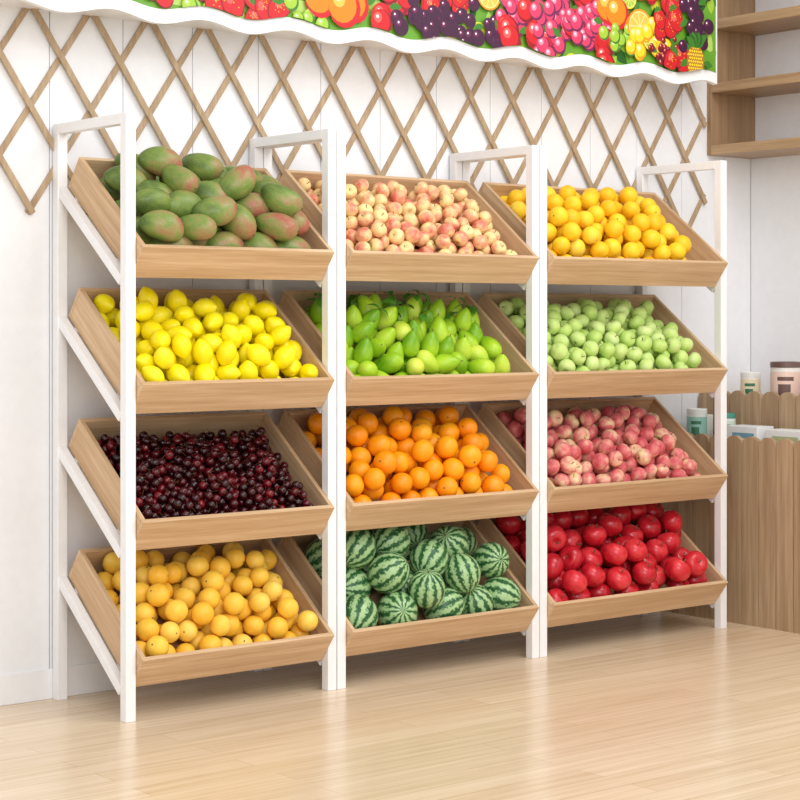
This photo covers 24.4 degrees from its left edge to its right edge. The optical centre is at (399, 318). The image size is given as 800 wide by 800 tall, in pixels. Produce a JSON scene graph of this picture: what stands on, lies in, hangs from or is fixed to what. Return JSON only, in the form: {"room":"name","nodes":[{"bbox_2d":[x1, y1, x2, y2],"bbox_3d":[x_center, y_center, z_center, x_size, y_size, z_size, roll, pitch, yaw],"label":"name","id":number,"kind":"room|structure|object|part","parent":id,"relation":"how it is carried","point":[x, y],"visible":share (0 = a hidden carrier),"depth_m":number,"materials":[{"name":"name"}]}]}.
{"room":"fruit shop","nodes":[
{"label":"fruit shop","id":0,"kind":"room"},
{"bbox_2d":[0,6,750,674],"bbox_3d":[-1.367,-0.442,4.903,7.065,3.000,0.100,0,0,-39],"label":"wall","id":1,"kind":"structure","parent":0,"point":[26,241],"depth_m":5.48,"materials":[{"name":"white paint"}]},
{"bbox_2d":[0,660,117,705],"bbox_3d":[-1.569,1.016,4.671,6.460,0.085,0.006,0,0,-39],"label":"baseboard","id":2,"kind":"structure","parent":1,"relation":"attached to","point":[35,685],"depth_m":5.14,"materials":[{"name":"paint"}]},
{"bbox_2d":[0,8,707,226],"bbox_3d":[-0.318,-0.587,5.677,3.737,0.599,0.016,0,0,-39],"label":"lattice","id":3,"kind":"object","parent":1,"relation":"attached to","point":[29,107],"visible":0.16,"depth_m":5.77,"materials":[{"name":"brown wood"}]},
{"bbox_2d":[0,0,716,84],"bbox_3d":[-0.342,-1.132,5.525,3.640,0.620,0.223,0,0,-39],"label":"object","id":4,"kind":"object","parent":1,"relation":"attached to","point":[661,41],"visible":1,"depth_m":5.91,"materials":[{"name":"multicoloured"}]},
{"bbox_2d":[0,611,799,799],"bbox_3d":[0.491,1.083,2.608,7.065,0.050,6.005,0,0,-39],"label":"floor","id":5,"kind":"structure","parent":0,"point":[660,705],"depth_m":4.82,"materials":[{"name":"brown wood"}]},
{"bbox_2d":[53,112,335,722],"bbox_3d":[-0.564,0.258,5.202,0.690,1.600,0.430,0,0,-39],"label":"display rack","id":6,"kind":"object","parent":5,"relation":"on","point":[253,530],"visible":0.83,"depth_m":5.09,"materials":[{"name":"white metal"}]},
{"bbox_2d":[69,538,333,686],"bbox_3d":[-0.554,0.804,5.190,0.627,0.337,0.399,0,0,-39],"label":"wood tray","id":7,"kind":"object","parent":6,"relation":"on","point":[318,646],"depth_m":5.08,"materials":[{"name":"brown wood"}]},
{"bbox_2d":[69,288,333,413],"bbox_3d":[-0.554,0.082,5.190,0.627,0.337,0.399,0,0,-39],"label":"wood tray","id":8,"kind":"object","parent":6,"relation":"on","point":[278,393],"depth_m":5.07,"materials":[{"name":"brown wood"}]},
{"bbox_2d":[68,157,334,279],"bbox_3d":[-0.554,-0.279,5.190,0.627,0.337,0.399,0,0,-39],"label":"wood tray","id":9,"kind":"object","parent":6,"relation":"on","point":[145,260],"depth_m":5.05,"materials":[{"name":"brown wood"}]},
{"bbox_2d":[69,411,334,549],"bbox_3d":[-0.554,0.443,5.190,0.627,0.337,0.399,0,0,-39],"label":"wood tray","id":10,"kind":"object","parent":6,"relation":"on","point":[318,519],"depth_m":5.12,"materials":[{"name":"brown wood"}]},
{"bbox_2d":[99,146,310,248],"bbox_3d":[-0.537,-0.311,5.163,0.610,0.331,0.381,0,0,-39],"label":"mangoes","id":11,"kind":"object","parent":6,"relation":"in","point":[194,200],"visible":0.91,"depth_m":5.07,"materials":[{"name":"green food"}]},
{"bbox_2d":[93,286,317,381],"bbox_3d":[-0.546,0.067,5.184,0.609,0.314,0.366,0,0,-39],"label":"pile","id":12,"kind":"object","parent":6,"relation":"in","point":[181,339],"visible":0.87,"depth_m":5.10,"materials":[{"name":"yellow food"}]},
{"bbox_2d":[97,425,313,518],"bbox_3d":[-0.550,0.450,5.180,0.603,0.284,0.335,0,0,-39],"label":"cherries","id":13,"kind":"object","parent":6,"relation":"in","point":[193,475],"visible":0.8,"depth_m":5.13,"materials":[{"name":"red food"}]},
{"bbox_2d":[98,542,317,656],"bbox_3d":[-0.548,0.793,5.186,0.605,0.299,0.361,0,0,-39],"label":"tangerines","id":14,"kind":"object","parent":6,"relation":"in","point":[208,603],"visible":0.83,"depth_m":5.12,"materials":[{"name":"orange food"}]},
{"bbox_2d":[263,129,538,688],"bbox_3d":[0.014,0.258,5.670,0.789,1.600,0.430,0,0,-39],"label":"display rack","id":15,"kind":"object","parent":5,"relation":"on","point":[522,269],"visible":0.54,"depth_m":5.56,"materials":[{"name":"white metal"}]},
{"bbox_2d":[298,177,516,254],"bbox_3d":[0.020,-0.282,5.651,0.691,0.292,0.349,0,0,-39],"label":"peaches","id":16,"kind":"object","parent":15,"relation":"in","point":[442,219],"visible":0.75,"depth_m":5.58,"materials":[{"name":"pink food"}]},
{"bbox_2d":[276,520,538,655],"bbox_3d":[0.024,0.804,5.658,0.726,0.337,0.399,0,0,-39],"label":"wood tray","id":17,"kind":"object","parent":15,"relation":"on","point":[523,619],"depth_m":5.53,"materials":[{"name":"brown wood"}]},
{"bbox_2d":[303,406,512,502],"bbox_3d":[0.022,0.423,5.639,0.673,0.314,0.358,0,0,-39],"label":"pile","id":18,"kind":"object","parent":15,"relation":"in","point":[431,453],"visible":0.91,"depth_m":5.57,"materials":[{"name":"orange food"}]},
{"bbox_2d":[305,290,510,376],"bbox_3d":[0.021,0.067,5.640,0.686,0.318,0.369,0,0,-39],"label":"pile","id":19,"kind":"object","parent":15,"relation":"in","point":[385,337],"visible":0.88,"depth_m":5.55,"materials":[{"name":"green plant"}]},
{"bbox_2d":[277,404,538,530],"bbox_3d":[0.024,0.443,5.658,0.726,0.337,0.399,0,0,-39],"label":"wood tray","id":20,"kind":"object","parent":15,"relation":"on","point":[522,501],"depth_m":5.56,"materials":[{"name":"brown wood"}]},
{"bbox_2d":[278,290,538,405],"bbox_3d":[0.024,0.082,5.658,0.726,0.337,0.399,0,0,-39],"label":"wood tray","id":21,"kind":"object","parent":15,"relation":"on","point":[521,384],"depth_m":5.57,"materials":[{"name":"brown wood"}]},
{"bbox_2d":[280,170,538,283],"bbox_3d":[0.024,-0.279,5.658,0.726,0.337,0.399,0,0,-39],"label":"wood tray","id":22,"kind":"object","parent":15,"relation":"on","point":[355,265],"depth_m":5.58,"materials":[{"name":"brown wood"}]},
{"bbox_2d":[304,524,522,628],"bbox_3d":[0.043,0.766,5.624,0.694,0.331,0.356,0,0,-39],"label":"pile","id":23,"kind":"object","parent":15,"relation":"in","point":[439,572],"visible":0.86,"depth_m":5.53,"materials":[{"name":"green food"}]},
{"bbox_2d":[462,146,727,657],"bbox_3d":[0.664,0.258,6.196,0.875,1.600,0.430,0,0,-39],"label":"display rack","id":24,"kind":"object","parent":5,"relation":"on","point":[704,266],"visible":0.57,"depth_m":6.09,"materials":[{"name":"white metal"}]},
{"bbox_2d":[500,185,691,259],"bbox_3d":[0.646,-0.296,6.155,0.696,0.310,0.349,0,0,-39],"label":"oranges","id":25,"kind":"object","parent":24,"relation":"in","point":[577,225],"visible":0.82,"depth_m":6.07,"materials":[{"name":"orange food"}]},
{"bbox_2d":[497,405,700,486],"bbox_3d":[0.658,0.437,6.164,0.732,0.295,0.348,0,0,-39],"label":"peaches","id":26,"kind":"object","parent":24,"relation":"in","point":[582,446],"visible":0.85,"depth_m":6.10,"materials":[{"name":"pink food"}]},
{"bbox_2d":[498,297,700,371],"bbox_3d":[0.661,0.076,6.168,0.746,0.295,0.353,0,0,-39],"label":"apples","id":27,"kind":"object","parent":24,"relation":"in","point":[617,336],"visible":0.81,"depth_m":6.09,"materials":[{"name":"green food"}]},
{"bbox_2d":[496,503,707,601],"bbox_3d":[0.685,0.775,6.166,0.781,0.324,0.377,0,0,-39],"label":"apples","id":28,"kind":"object","parent":24,"relation":"in","point":[610,540],"visible":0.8,"depth_m":6.07,"materials":[{"name":"red food"}]},
{"bbox_2d":[476,507,727,626],"bbox_3d":[0.674,0.804,6.184,0.812,0.337,0.399,0,0,-39],"label":"wood tray","id":29,"kind":"object","parent":24,"relation":"on","point":[712,592],"depth_m":6.04,"materials":[{"name":"brown wood"}]},
{"bbox_2d":[477,397,727,512],"bbox_3d":[0.674,0.443,6.184,0.812,0.337,0.399,0,0,-39],"label":"wood tray","id":30,"kind":"object","parent":24,"relation":"on","point":[711,485],"depth_m":6.13,"materials":[{"name":"brown wood"}]},
{"bbox_2d":[478,293,727,398],"bbox_3d":[0.674,0.082,6.184,0.812,0.337,0.399,0,0,-39],"label":"wood tray","id":31,"kind":"object","parent":24,"relation":"on","point":[709,377],"depth_m":6.11,"materials":[{"name":"brown wood"}]},
{"bbox_2d":[478,182,727,286],"bbox_3d":[0.674,-0.279,6.184,0.812,0.337,0.399,0,0,-39],"label":"wood tray","id":32,"kind":"object","parent":24,"relation":"on","point":[704,266],"depth_m":6.09,"materials":[{"name":"brown wood"}]},
{"bbox_2d":[662,390,799,633],"bbox_3d":[1.662,0.658,6.219,0.499,0.800,1.650,0,0,-39],"label":"counter","id":33,"kind":"object","parent":5,"relation":"on","point":[763,479],"depth_m":6.38,"materials":[{"name":"brown wood"}]},
{"bbox_2d":[687,408,706,435],"bbox_3d":[1.072,0.396,6.678,0.074,0.145,0.074,0,0,-39],"label":"tin","id":34,"kind":"object","parent":33,"relation":"on","point":[696,417],"visible":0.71,"depth_m":6.65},
{"bbox_3d":[1.072,0.332,6.678,0.074,0.018,0.074,0,0,-39],"label":"lid","id":35,"kind":"part","parent":34,"relation":"part of","materials":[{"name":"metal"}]},
{"bbox_2d":[707,414,712,436],"bbox_3d":[1.105,0.408,6.756,0.051,0.120,0.060,0,0,-39],"label":"carton","id":36,"kind":"object","parent":33,"relation":"on","point":[709,416],"visible":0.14,"depth_m":6.74,"materials":[{"name":"white cardboard"}]},
{"bbox_2d":[727,413,735,424],"bbox_3d":[1.171,0.403,6.643,0.070,0.130,0.070,0,0,-39],"label":"tin","id":37,"kind":"object","parent":33,"relation":"on","point":[731,417],"visible":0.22,"depth_m":6.61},
{"bbox_3d":[1.171,0.347,6.643,0.070,0.018,0.070,0,0,-39],"label":"lid","id":38,"kind":"part","parent":37,"relation":"part of","materials":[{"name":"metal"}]},
{"bbox_2d":[727,424,773,440],"bbox_3d":[1.233,0.422,6.519,0.091,0.092,0.140,0,0,-39],"label":"carton","id":39,"kind":"object","parent":33,"relation":"on","point":[742,430],"visible":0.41,"depth_m":6.48,"materials":[{"name":"white cardboard"}]},
{"bbox_2d":[732,432,753,437],"bbox_3d":[1.203,0.408,6.485,0.002,0.018,0.098,0,0,-39],"label":"print","id":40,"kind":"object","parent":39,"relation":"attached to","point":[742,434],"depth_m":6.48},
{"bbox_2d":[740,372,760,393],"bbox_3d":[1.278,0.261,6.749,0.074,0.135,0.074,0,0,-39],"label":"can","id":41,"kind":"object","parent":33,"relation":"on","point":[749,381],"visible":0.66,"depth_m":6.72,"materials":[{"name":"beige plastic"}]},
{"bbox_3d":[1.278,0.202,6.749,0.074,0.018,0.074,0,0,-39],"label":"lid","id":42,"kind":"part","parent":41,"relation":"part of","materials":[{"name":"white plastic"}]},
{"bbox_2d":[765,428,799,442],"bbox_3d":[1.349,0.425,6.375,0.091,0.086,0.160,0,0,-39],"label":"carton","id":43,"kind":"object","parent":33,"relation":"on","point":[781,433],"visible":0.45,"depth_m":6.35,"materials":[{"name":"white cardboard"}]},
{"bbox_2d":[772,436,797,441],"bbox_3d":[1.320,0.412,6.341,0.002,0.017,0.112,0,0,-39],"label":"print","id":44,"kind":"object","parent":43,"relation":"attached to","point":[795,438],"depth_m":6.34},
{"bbox_2d":[770,361,799,395],"bbox_3d":[1.382,0.240,6.620,0.115,0.175,0.115,0,0,-39],"label":"tin","id":45,"kind":"object","parent":33,"relation":"on","point":[784,375],"visible":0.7,"depth_m":6.57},
{"bbox_3d":[1.382,0.163,6.620,0.115,0.020,0.115,0,0,-39],"label":"lid","id":46,"kind":"part","parent":45,"relation":"part of","materials":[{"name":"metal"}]},
{"bbox_2d":[751,0,799,394],"bbox_3d":[3.229,-0.442,4.761,0.100,3.000,5.905,0,0,-39],"label":"wall","id":47,"kind":"structure","parent":0,"point":[775,181],"depth_m":6.93,"materials":[{"name":"white paint"}]},
{"bbox_2d":[707,0,799,158],"bbox_3d":[1.810,-0.978,6.236,0.250,0.741,1.824,0,0,-39],"label":"wood shelf","id":48,"kind":"object","parent":47,"relation":"attached to","point":[730,102],"visible":0.82,"depth_m":6.87,"materials":[{"name":"brown wood"}]}
]}

